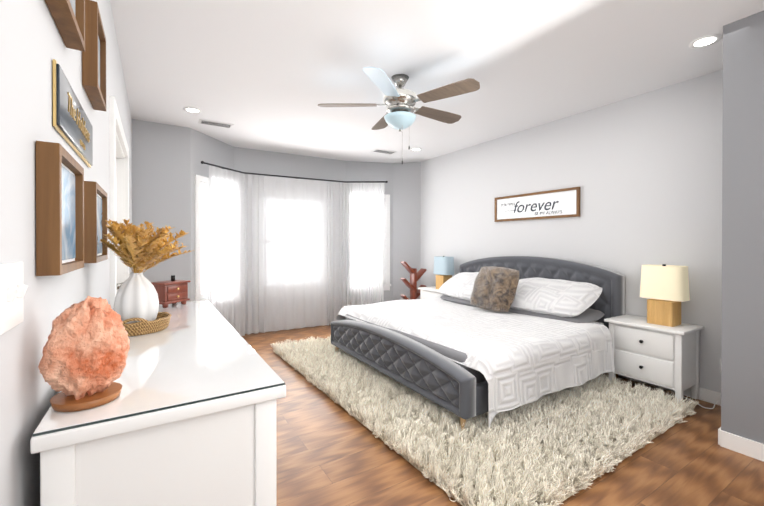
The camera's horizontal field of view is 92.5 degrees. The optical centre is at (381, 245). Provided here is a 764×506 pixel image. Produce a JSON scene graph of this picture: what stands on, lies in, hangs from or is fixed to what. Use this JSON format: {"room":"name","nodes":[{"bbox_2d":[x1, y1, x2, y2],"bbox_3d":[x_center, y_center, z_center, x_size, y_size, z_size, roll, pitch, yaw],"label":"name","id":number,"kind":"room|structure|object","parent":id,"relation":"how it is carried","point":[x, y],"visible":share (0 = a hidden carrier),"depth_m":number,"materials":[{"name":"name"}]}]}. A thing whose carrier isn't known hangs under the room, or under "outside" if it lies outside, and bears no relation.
{"room":"bedroom","nodes":[
{"label":"bedroom","id":0,"kind":"room"},
{"bbox_2d":[0,0,131,505],"bbox_3d":[-1.134,-0.052,1.304,0.120,2.700,6.770,0,0,-32],"label":"wall","id":1,"kind":"structure","parent":0,"point":[32,46],"depth_m":0.74,"materials":[{"name":"white paint"}]},
{"bbox_2d":[0,262,27,334],"bbox_3d":[-0.630,0.087,0.629,0.019,0.112,0.120,0,0,-32],"label":"switch plate","id":2,"kind":"object","parent":1,"relation":"attached to","point":[13,288],"visible":1,"depth_m":0.61,"materials":[{"name":"white plastic"}]},
{"bbox_2d":[36,141,83,275],"bbox_3d":[-0.796,-0.078,0.914,0.038,0.285,0.320,0,0,-32],"label":"frame","id":3,"kind":"object","parent":1,"relation":"attached to","point":[59,209],"visible":1,"depth_m":0.79,"materials":[{"name":"brown wood"}]},
{"bbox_2d":[45,0,84,51],"bbox_3d":[-0.797,-0.705,0.916,0.042,0.290,0.310,0,0,-32],"label":"frame","id":4,"kind":"object","parent":1,"relation":"attached to","point":[68,16],"visible":1,"depth_m":0.96,"materials":[{"name":"brown wood"}]},
{"bbox_2d":[53,59,92,167],"bbox_3d":[-0.956,-0.376,1.148,0.014,0.164,0.582,0,0,-32],"label":"family sign","id":5,"kind":"object","parent":1,"relation":"attached to","point":[72,126],"visible":1,"depth_m":1.03,"materials":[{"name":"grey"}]},
{"bbox_2d":[82,0,105,110],"bbox_3d":[-1.095,-0.707,1.396,0.042,0.300,0.280,0,0,-32],"label":"frame","id":6,"kind":"object","parent":1,"relation":"attached to","point":[94,69],"visible":0.94,"depth_m":1.29,"materials":[{"name":"brown wood"}]},
{"bbox_2d":[84,181,107,262],"bbox_3d":[-1.113,-0.080,1.423,0.038,0.285,0.360,0,0,-32],"label":"frame","id":7,"kind":"object","parent":1,"relation":"attached to","point":[95,218],"visible":0.88,"depth_m":1.28,"materials":[{"name":"brown wood"}]},
{"bbox_2d":[109,96,128,308],"bbox_3d":[-1.921,0.227,2.594,0.144,2.130,1.350,0,0,-32],"label":"door frame","id":8,"kind":"structure","parent":1,"relation":"attached to","point":[119,182],"depth_m":2.56,"materials":[{"name":"white"}]},
{"bbox_2d":[132,119,420,302],"bbox_3d":[-1.242,-0.072,5.536,4.172,2.700,0.770,0,0,-32],"label":"wall","id":9,"kind":"structure","parent":0,"point":[167,165],"depth_m":4.59,"materials":[{"name":"grey paint"}]},
{"bbox_2d":[194,174,208,301],"bbox_3d":[-2.260,-0.038,4.871,0.139,1.662,0.798,0,0,10],"label":"window","id":10,"kind":"structure","parent":9,"relation":"in","point":[201,182],"depth_m":4.55,"materials":[{"name":"white glass"}]},
{"bbox_2d":[201,161,387,182],"bbox_3d":[-1.200,-1.022,5.419,2.728,0.040,0.535,0,0,-32],"label":"curtain rod","id":11,"kind":"object","parent":9,"relation":"attached to","point":[203,162],"visible":0.98,"depth_m":5.52,"materials":[{"name":"grey metal"}]},
{"bbox_2d":[208,166,383,335],"bbox_3d":[-1.172,0.131,5.424,2.594,2.270,0.455,0,0,-32],"label":"panels","id":12,"kind":"object","parent":11,"relation":"hanging from","point":[277,258],"visible":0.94,"depth_m":5.47,"materials":[{"name":"white fabric"}]},
{"bbox_2d":[364,194,390,290],"bbox_3d":[-0.217,-0.045,6.315,0.746,1.662,0.137,0,0,-14],"label":"window","id":13,"kind":"structure","parent":9,"relation":"in","point":[386,230],"depth_m":6.34,"materials":[{"name":"white glass"}]},
{"bbox_2d":[110,0,763,162],"bbox_3d":[0.501,-1.433,2.650,4.285,0.050,7.540,0,0,-32],"label":"ceiling","id":14,"kind":"structure","parent":0,"point":[267,75],"depth_m":2.81,"materials":[{"name":"white paint"}]},
{"bbox_2d":[183,107,201,112],"bbox_3d":[-1.982,-1.411,3.826,0.170,0.006,0.170,0,0,-32],"label":"recessed light","id":15,"kind":"object","parent":14,"relation":"in","point":[191,110],"visible":1,"depth_m":3.82,"materials":[{"name":"white plastic"}]},
{"bbox_2d":[198,119,233,127],"bbox_3d":[-1.933,-1.411,4.257,0.360,0.010,0.160,0,0,-32],"label":"ceiling vent","id":16,"kind":"object","parent":14,"relation":"in","point":[214,123],"visible":0.98,"depth_m":4.23,"materials":[{"name":"white metal"}]},
{"bbox_2d":[371,149,395,153],"bbox_3d":[0.031,-1.417,5.550,0.360,0.010,0.160,0,0,-32],"label":"ceiling vent","id":17,"kind":"object","parent":14,"relation":"in","point":[384,151],"visible":0.98,"depth_m":5.52,"materials":[{"name":"white metal"}]},
{"bbox_2d":[317,67,479,163],"bbox_3d":[0.189,-1.041,3.118,1.300,0.739,1.331,0,0,-32],"label":"fan","id":18,"kind":"object","parent":14,"relation":"hanging from","point":[400,102],"visible":1,"depth_m":2.98,"materials":[{"name":"brown wood"}]},
{"bbox_2d":[411,148,421,150],"bbox_3d":[0.510,-1.419,5.424,0.170,0.006,0.170,0,0,-32],"label":"recessed light","id":19,"kind":"object","parent":14,"relation":"in","point":[416,149],"visible":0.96,"depth_m":5.42,"materials":[{"name":"white plastic"}]},
{"bbox_2d":[689,34,721,48],"bbox_3d":[2.231,-1.405,2.525,0.170,0.006,0.170,0,0,-32],"label":"recessed light","id":20,"kind":"object","parent":14,"relation":"in","point":[705,41],"visible":1,"depth_m":2.52,"materials":[{"name":"white plastic"}]},
{"bbox_2d":[242,324,763,505],"bbox_3d":[0.501,1.317,2.664,4.285,0.050,7.540,0,0,-32],"label":"floor","id":21,"kind":"structure","parent":0,"point":[329,452],"depth_m":2.14,"materials":[{"name":"brown wood"}]},
{"bbox_2d":[30,301,285,505],"bbox_3d":[-0.822,0.816,1.423,0.482,0.964,1.515,0,0,-32],"label":"dresser","id":22,"kind":"object","parent":21,"relation":"on","point":[187,417],"visible":1,"depth_m":0.82,"materials":[{"name":"white paint"}]},
{"bbox_2d":[38,296,129,411],"bbox_3d":[-0.637,0.222,0.795,0.148,0.226,0.149,0,0,-32],"label":"salt lamp","id":23,"kind":"object","parent":22,"relation":"on","point":[82,363],"visible":1,"depth_m":0.75,"materials":[{"name":"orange stone"}]},
{"bbox_2d":[123,312,170,335],"bbox_3d":[-0.965,0.298,1.429,0.247,0.068,0.248,0,0,-32],"label":"tray","id":24,"kind":"object","parent":22,"relation":"on","point":[159,323],"visible":0.5,"depth_m":1.36,"materials":[{"name":"wicker"}]},
{"bbox_2d":[100,218,193,323],"bbox_3d":[-0.921,0.109,1.447,0.328,0.428,0.384,0,0,-32],"label":"vase","id":25,"kind":"object","parent":24,"relation":"on","point":[138,249],"visible":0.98,"depth_m":1.39,"materials":[{"name":"white ceramic"}]},
{"bbox_2d":[151,275,190,307],"bbox_3d":[-1.159,0.249,2.000,0.126,0.162,0.165,0,0,20],"label":"jewelry box","id":26,"kind":"object","parent":22,"relation":"on","point":[173,291],"visible":0.92,"depth_m":1.96,"materials":[{"name":"brown wood"}]},
{"bbox_2d":[400,261,426,299],"bbox_3d":[0.504,0.766,5.878,0.409,1.020,0.168,0,0,-24],"label":"bookcase","id":27,"kind":"object","parent":21,"relation":"on","point":[415,276],"visible":0.48,"depth_m":5.83,"materials":[{"name":"brown wood"}]},
{"bbox_2d":[418,286,442,298],"bbox_3d":[0.878,0.962,5.511,0.404,0.608,0.590,0,0,-32],"label":"nightstand","id":28,"kind":"object","parent":21,"relation":"on","point":[428,292],"visible":0.12,"depth_m":5.52,"materials":[{"name":"white paint"}]},
{"bbox_2d":[433,256,453,288],"bbox_3d":[0.924,0.409,5.467,0.200,0.496,0.310,0,0,-32],"label":"lamp","id":29,"kind":"object","parent":28,"relation":"on","point":[444,267],"visible":0.75,"depth_m":5.37,"materials":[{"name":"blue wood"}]},
{"bbox_2d":[271,335,698,505],"bbox_3d":[0.555,1.281,3.622,2.347,0.001,3.428,0,0,-32],"label":"rug","id":30,"kind":"object","parent":21,"relation":"on","point":[556,448],"visible":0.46,"depth_m":2.42,"materials":[{"name":"beige carpet"}]},
{"bbox_2d":[331,256,624,434],"bbox_3d":[0.871,0.706,3.868,2.151,1.141,2.429,0,0,-32],"label":"bed","id":31,"kind":"object","parent":30,"relation":"on","point":[493,336],"visible":1,"depth_m":3.25,"materials":[{"name":"grey fabric"}]},
{"bbox_2d":[604,314,703,402],"bbox_3d":[2.336,0.973,3.168,0.404,0.608,0.590,0,0,-32],"label":"nightstand","id":32,"kind":"object","parent":21,"relation":"on","point":[659,355],"visible":0.98,"depth_m":3.02,"materials":[{"name":"white paint"}]},
{"bbox_2d":[640,264,689,326],"bbox_3d":[2.401,0.415,3.111,0.200,0.506,0.320,0,0,-32],"label":"lamp","id":33,"kind":"object","parent":32,"relation":"on","point":[664,288],"visible":1,"depth_m":3.04,"materials":[{"name":"beige fabric"}]},
{"bbox_2d":[421,69,722,392],"bbox_3d":[1.771,-0.068,4.595,0.120,2.700,4.250,0,0,-32],"label":"wall","id":34,"kind":"structure","parent":0,"point":[643,172],"depth_m":3.60,"materials":[{"name":"white paint"}]},
{"bbox_2d":[495,187,579,221],"bbox_3d":[1.812,-0.467,4.389,0.030,0.320,1.140,0,0,-32],"label":"sign","id":35,"kind":"object","parent":34,"relation":"attached to","point":[560,203],"visible":1,"depth_m":4.31,"materials":[{"name":"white wood"}]},
{"bbox_2d":[721,10,763,443],"bbox_3d":[3.259,-0.052,1.475,0.890,2.700,2.620,0,0,-32],"label":"wall","id":36,"kind":"structure","parent":0,"point":[742,376],"depth_m":2.27,"materials":[{"name":"grey paint"}]},
{"bbox_2d":[607,372,763,461],"bbox_3d":[0.511,1.242,2.646,4.085,0.100,7.300,0,0,-32],"label":"baseboard","id":37,"kind":"structure","parent":36,"relation":"attached to","point":[743,445],"depth_m":2.32,"materials":[{"name":"white wood"}]},
{"bbox_3d":[2.745,0.970,2.916,0.006,0.115,0.075,0,0,-32],"label":"electrical outlet plate","id":38,"kind":"object","parent":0,"visible":0},
{"bbox_2d":[684,394,720,408],"bbox_3d":[2.585,1.137,2.992,0.187,0.296,0.304,0,0,-32],"label":"lamp cord","id":39,"kind":"object","parent":38,"relation":"attached to","point":[705,407],"visible":0.62,"depth_m":2.91,"materials":[{"name":"white plastic"}]}
]}

